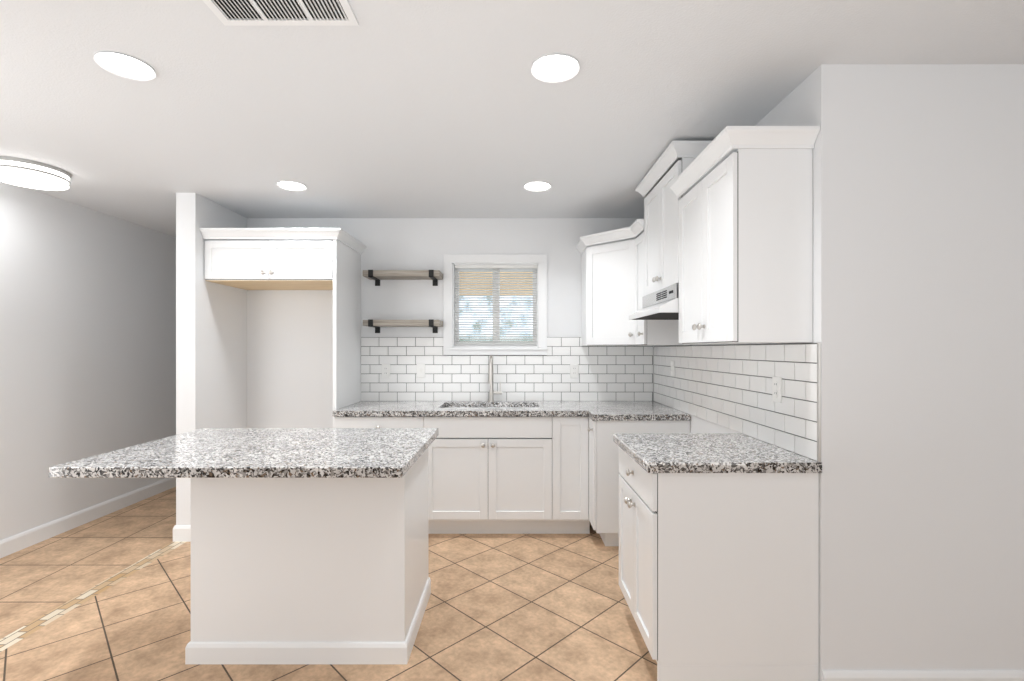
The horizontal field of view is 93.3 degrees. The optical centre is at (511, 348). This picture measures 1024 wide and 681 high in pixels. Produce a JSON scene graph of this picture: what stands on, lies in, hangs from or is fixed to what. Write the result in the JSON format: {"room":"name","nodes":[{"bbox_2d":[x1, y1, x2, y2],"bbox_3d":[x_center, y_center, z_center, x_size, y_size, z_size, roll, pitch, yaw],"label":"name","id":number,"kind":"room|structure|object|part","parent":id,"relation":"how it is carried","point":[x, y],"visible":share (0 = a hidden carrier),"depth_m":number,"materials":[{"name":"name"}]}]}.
{"room":"kitchen","nodes":[
{"label":"kitchen","id":0,"kind":"room"},
{"bbox_2d":[0,487,656,680],"bbox_3d":[0.000,1.370,1.900,6.800,0.050,9.000,0,0,0],"label":"floor","id":1,"kind":"structure","parent":0,"point":[527,607],"depth_m":2.46,"materials":[{"name":"tile"}]},
{"bbox_2d":[200,228,366,427],"bbox_3d":[-1.718,0.242,3.741,1.000,2.205,0.614,0,0,0],"label":"upper cabinet","id":2,"kind":"object","parent":1,"relation":"on","point":[334,264],"visible":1,"depth_m":3.49,"materials":[{"name":"white paint"}]},
{"bbox_3d":[-1.718,-0.825,3.741,1.000,0.070,0.614,0,0,0],"label":"crown","id":3,"kind":"part","parent":2,"relation":"part of","materials":[{"name":"white paint"}]},
{"bbox_2d":[185,444,430,663],"bbox_3d":[-0.920,0.912,2.364,0.945,0.864,0.603,0,0,0],"label":"kitchen island","id":4,"kind":"object","parent":1,"relation":"on","point":[309,545],"depth_m":2.08,"materials":[{"name":"white paint"}]},
{"bbox_2d":[49,428,438,479],"bbox_3d":[-1.067,0.460,2.245,1.318,0.040,0.890,0,0,0],"label":"island countertop","id":5,"kind":"structure","parent":4,"relation":"on","point":[203,453],"depth_m":2.02,"materials":[{"name":"grey stone"}]},
{"bbox_3d":[-0.920,1.301,2.364,0.946,0.088,0.603,0,0,0],"label":"baseboard","id":6,"kind":"part","parent":4,"relation":"part of","materials":[{"name":"white paint"}]},
{"bbox_2d":[335,419,432,533],"bbox_3d":[-0.914,0.910,3.739,0.696,0.870,0.618,0,0,0],"label":"base cabinet","id":7,"kind":"object","parent":1,"relation":"on","point":[339,423],"depth_m":3.43,"materials":[{"name":"white paint"}]},
{"bbox_2d":[433,419,560,533],"bbox_3d":[-0.170,0.910,3.739,1.027,0.870,0.618,0,0,0],"label":"base cabinet","id":8,"kind":"object","parent":1,"relation":"on","point":[523,467],"depth_m":3.44,"materials":[{"name":"white paint"}]},
{"bbox_2d":[333,401,690,422],"bbox_3d":[-0.037,0.455,3.628,2.450,0.040,0.840,0,0,0],"label":"countertop","id":9,"kind":"structure","parent":8,"relation":"on","point":[599,411],"depth_m":3.43,"materials":[{"name":"grey stone"}]},
{"bbox_2d":[489,359,500,402],"bbox_3d":[-0.144,0.255,3.907,0.103,0.360,0.190,0,0,0],"label":"faucet","id":10,"kind":"object","parent":9,"relation":"on","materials":[{"name":"silver metal"}]},
{"bbox_2d":[561,419,576,533],"bbox_3d":[0.396,0.910,3.739,0.338,0.870,0.618,0,0,0],"label":"base cabinet","id":11,"kind":"object","parent":1,"relation":"on","point":[568,426],"depth_m":3.44,"materials":[{"name":"white paint"}]},
{"bbox_2d":[577,415,689,545],"bbox_3d":[0.837,0.910,3.337,0.702,0.870,0.224,0,0,0],"label":"base cabinet","id":12,"kind":"object","parent":1,"relation":"on","point":[598,473],"depth_m":3.22,"materials":[{"name":"white paint"}]},
{"bbox_2d":[613,433,821,680],"bbox_3d":[0.850,0.890,2.172,0.677,0.910,0.640,0,0,0],"label":"base cabinet","id":13,"kind":"object","parent":1,"relation":"on","point":[718,556],"visible":1,"depth_m":1.87,"materials":[{"name":"white paint"}]},
{"bbox_2d":[613,433,821,472],"bbox_3d":[0.855,0.455,2.172,0.666,0.040,0.640,0,0,0],"label":"countertop","id":14,"kind":"structure","parent":13,"relation":"on","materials":[{"name":"stone"}]},
{"bbox_2d":[0,64,1023,680],"bbox_3d":[0.050,0.125,1.900,6.940,2.440,9.240,0,0,0],"label":"wall","id":15,"kind":"structure","parent":0,"point":[116,334],"depth_m":1.86,"materials":[{"name":"white paint"}]},
{"bbox_2d":[0,478,175,557],"bbox_3d":[-3.293,1.290,1.900,0.014,0.110,9.000,0,0,0],"label":"baseboard","id":16,"kind":"structure","parent":15,"relation":"attached to","point":[31,537],"depth_m":3.67,"materials":[{"name":"white paint"}]},
{"bbox_2d":[173,525,190,541],"bbox_3d":[-2.362,1.290,4.888,0.014,0.110,3.024,0,0,0],"label":"baseboard","id":17,"kind":"structure","parent":15,"relation":"attached to","point":[180,532],"depth_m":3.38,"materials":[{"name":"white paint"}]},
{"bbox_2d":[363,270,442,332],"bbox_3d":[-0.884,-0.382,3.947,0.612,0.497,0.206,0,0,0],"label":"floating shelf","id":18,"kind":"object","parent":15,"relation":"attached to","point":[377,276],"visible":1,"depth_m":3.85,"materials":[{"name":"brown wood"}]},
{"bbox_2d":[443,254,546,354],"bbox_3d":[-0.140,-0.370,4.105,0.864,0.840,0.170,0,0,0],"label":"window","id":19,"kind":"structure","parent":15,"relation":"in","point":[454,265],"depth_m":4.08,"materials":[{"name":"white paint"}]},
{"bbox_3d":[-0.138,-0.365,4.135,0.701,0.686,0.060,0,0,0],"label":"sash","id":20,"kind":"part","parent":19,"relation":"part of","materials":[{"name":"white plastic"}]},
{"bbox_3d":[-0.138,-0.365,4.137,0.631,0.616,0.004,0,0,0],"label":"glass","id":21,"kind":"part","parent":19,"relation":"part of","materials":[{"name":"clear glass"}]},
{"bbox_2d":[361,338,648,400],"bbox_3d":[-0.037,0.169,4.040,2.447,0.527,0.015,0,0,0],"label":"tile backsplash","id":22,"kind":"structure","parent":15,"relation":"attached to","point":[533,382],"depth_m":4.04,"materials":[{"name":"white tile"}]},
{"bbox_2d":[382,364,389,377],"bbox_3d":[-1.054,0.185,4.037,0.070,0.114,0.009,0,0,0],"label":"outlet","id":23,"kind":"object","parent":22,"relation":"attached to","point":[384,366],"depth_m":4.03,"materials":[{"name":"white plastic"}]},
{"bbox_2d":[417,364,424,376],"bbox_3d":[-0.762,0.179,4.035,0.070,0.114,0.012,0,0,0],"label":"outlet","id":24,"kind":"object","parent":22,"relation":"attached to","point":[420,370],"depth_m":4.03,"materials":[{"name":"white plastic"}]},
{"bbox_2d":[570,364,577,377],"bbox_3d":[0.520,0.185,4.037,0.070,0.114,0.009,0,0,0],"label":"outlet","id":25,"kind":"object","parent":22,"relation":"attached to","point":[575,366],"depth_m":4.03,"materials":[{"name":"white plastic"}]},
{"bbox_2d":[361,337,816,441],"bbox_3d":[-0.036,0.168,2.961,2.452,0.532,2.178,0,0,0],"label":"grout","id":26,"kind":"structure","parent":15,"relation":"attached to","point":[592,364],"depth_m":4.04,"materials":[{"name":"grey"}]},
{"bbox_2d":[576,222,639,345],"bbox_3d":[0.879,-0.444,3.718,0.618,0.833,0.661,0,0,0],"label":"upper cabinet","id":27,"kind":"object","parent":15,"relation":"attached to","point":[604,267],"depth_m":3.61,"materials":[{"name":"white paint"}]},
{"bbox_2d":[628,226,675,345],"bbox_3d":[1.012,-0.409,3.340,0.351,0.763,0.280,0,0,0],"label":"upper cabinet","id":28,"kind":"object","parent":15,"relation":"attached to","point":[640,332],"depth_m":3.34,"materials":[{"name":"white paint"}]},
{"bbox_2d":[640,142,711,295],"bbox_3d":[1.031,-0.710,2.870,0.313,0.730,0.660,0,0,0],"label":"upper cabinet","id":29,"kind":"object","parent":15,"relation":"attached to","point":[659,221],"depth_m":2.80,"materials":[{"name":"white paint"}]},
{"bbox_2d":[629,284,678,319],"bbox_3d":[0.982,-0.268,2.870,0.413,0.152,0.656,0,0,0],"label":"range hood","id":30,"kind":"object","parent":29,"relation":"attached to","point":[662,304],"visible":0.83,"depth_m":2.76,"materials":[{"name":"white metal"}]},
{"bbox_3d":[0.854,-0.932,2.956,0.669,0.285,2.184,0,0,0],"label":"crown","id":31,"kind":"part","parent":29,"relation":"part of","materials":[{"name":"white paint"}]},
{"bbox_2d":[649,344,816,460],"bbox_3d":[1.178,0.170,2.951,0.018,0.528,2.160,0,0,0],"label":"tile backsplash","id":32,"kind":"structure","parent":15,"relation":"attached to","point":[804,428],"depth_m":2.42,"materials":[{"name":"white tile"}]},
{"bbox_2d":[671,361,673,376],"bbox_3d":[1.175,0.146,3.550,0.012,0.114,0.070,0,0,0],"label":"outlet","id":33,"kind":"object","parent":32,"relation":"attached to","point":[672,362],"depth_m":3.54,"materials":[{"name":"white plastic"}]},
{"bbox_2d":[772,376,781,402],"bbox_3d":[1.177,0.179,2.150,0.009,0.114,0.070,0,0,0],"label":"outlet","id":34,"kind":"object","parent":32,"relation":"attached to","point":[777,388],"depth_m":2.14,"materials":[{"name":"white plastic"}]},
{"bbox_2d":[676,126,819,344],"bbox_3d":[1.031,-0.444,2.225,0.313,0.833,0.630,0,0,0],"label":"upper cabinet","id":35,"kind":"object","parent":15,"relation":"attached to","point":[724,240],"depth_m":1.91,"materials":[{"name":"white paint"}]},
{"bbox_2d":[817,343,820,461],"bbox_3d":[1.185,0.205,1.867,0.010,0.458,0.009,0,0,0],"label":"tile edge","id":36,"kind":"structure","parent":15,"relation":"attached to","point":[818,402],"depth_m":1.86,"materials":[{"name":"white tile"}]},
{"bbox_2d":[822,670,1023,680],"bbox_3d":[2.295,1.290,1.853,2.209,0.110,0.014,0,0,0],"label":"baseboard","id":37,"kind":"structure","parent":15,"relation":"attached to","point":[827,675],"depth_m":1.85,"materials":[{"name":"white paint"}]},
{"bbox_2d":[0,0,1023,236],"bbox_3d":[0.050,-1.145,1.900,7.100,0.100,9.400,0,0,0],"label":"ceiling","id":38,"kind":"structure","parent":0,"point":[420,109],"depth_m":2.06,"materials":[{"name":"white paint"}]},
{"bbox_2d":[0,156,70,186],"bbox_3d":[-2.930,-1.066,2.930,0.380,0.058,0.380,0,0,0],"label":"band","id":39,"kind":"object","parent":38,"relation":"attached to","point":[63,179],"visible":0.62,"depth_m":2.83,"materials":[{"name":"grey metal"}]},
{"bbox_2d":[0,160,69,190],"bbox_3d":[-2.930,-1.048,2.930,0.368,0.055,0.368,0,0,0],"label":"diffuser","id":40,"kind":"object","parent":39,"relation":"attached to","point":[25,178],"visible":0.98,"depth_m":2.90,"materials":[{"name":"white plastic"}]},
{"bbox_2d":[93,50,155,80],"bbox_3d":[-1.485,-1.091,1.859,0.242,0.008,0.241,0,0,-15],"label":"recessed light","id":41,"kind":"object","parent":38,"relation":"in","point":[121,64],"depth_m":1.86,"materials":[{"name":"white plastic"}]},
{"bbox_2d":[203,0,358,25],"bbox_3d":[-0.740,-1.090,1.438,0.450,0.009,0.375,0,0,0],"label":"ceiling vent","id":42,"kind":"object","parent":38,"relation":"in","point":[350,19],"visible":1,"depth_m":1.58,"materials":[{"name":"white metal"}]},
{"bbox_2d":[276,180,306,190],"bbox_3d":[-1.466,-1.091,3.218,0.235,0.008,0.240,0,0,-15],"label":"recessed light","id":43,"kind":"object","parent":38,"relation":"in","point":[285,184],"depth_m":3.22,"materials":[{"name":"white plastic"}]},
{"bbox_2d":[523,181,550,191],"bbox_3d":[0.168,-1.091,3.238,0.228,0.008,0.240,0,0,-15],"label":"recessed light","id":44,"kind":"object","parent":38,"relation":"in","point":[536,186],"depth_m":3.24,"materials":[{"name":"white plastic"}]},
{"bbox_2d":[531,53,579,82],"bbox_3d":[0.168,-1.091,1.876,0.230,0.008,0.235,0,0,-15],"label":"recessed light","id":45,"kind":"object","parent":38,"relation":"in","point":[555,67],"depth_m":1.87,"materials":[{"name":"white plastic"}]},
{"label":"outside","id":46,"kind":"structure","parent":0,"visible":0},
{"bbox_2d":[459,272,532,340],"bbox_3d":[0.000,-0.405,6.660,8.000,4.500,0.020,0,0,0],"label":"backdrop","id":47,"kind":"structure","parent":46,"point":[492,308],"depth_m":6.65,"materials":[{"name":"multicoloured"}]}
]}

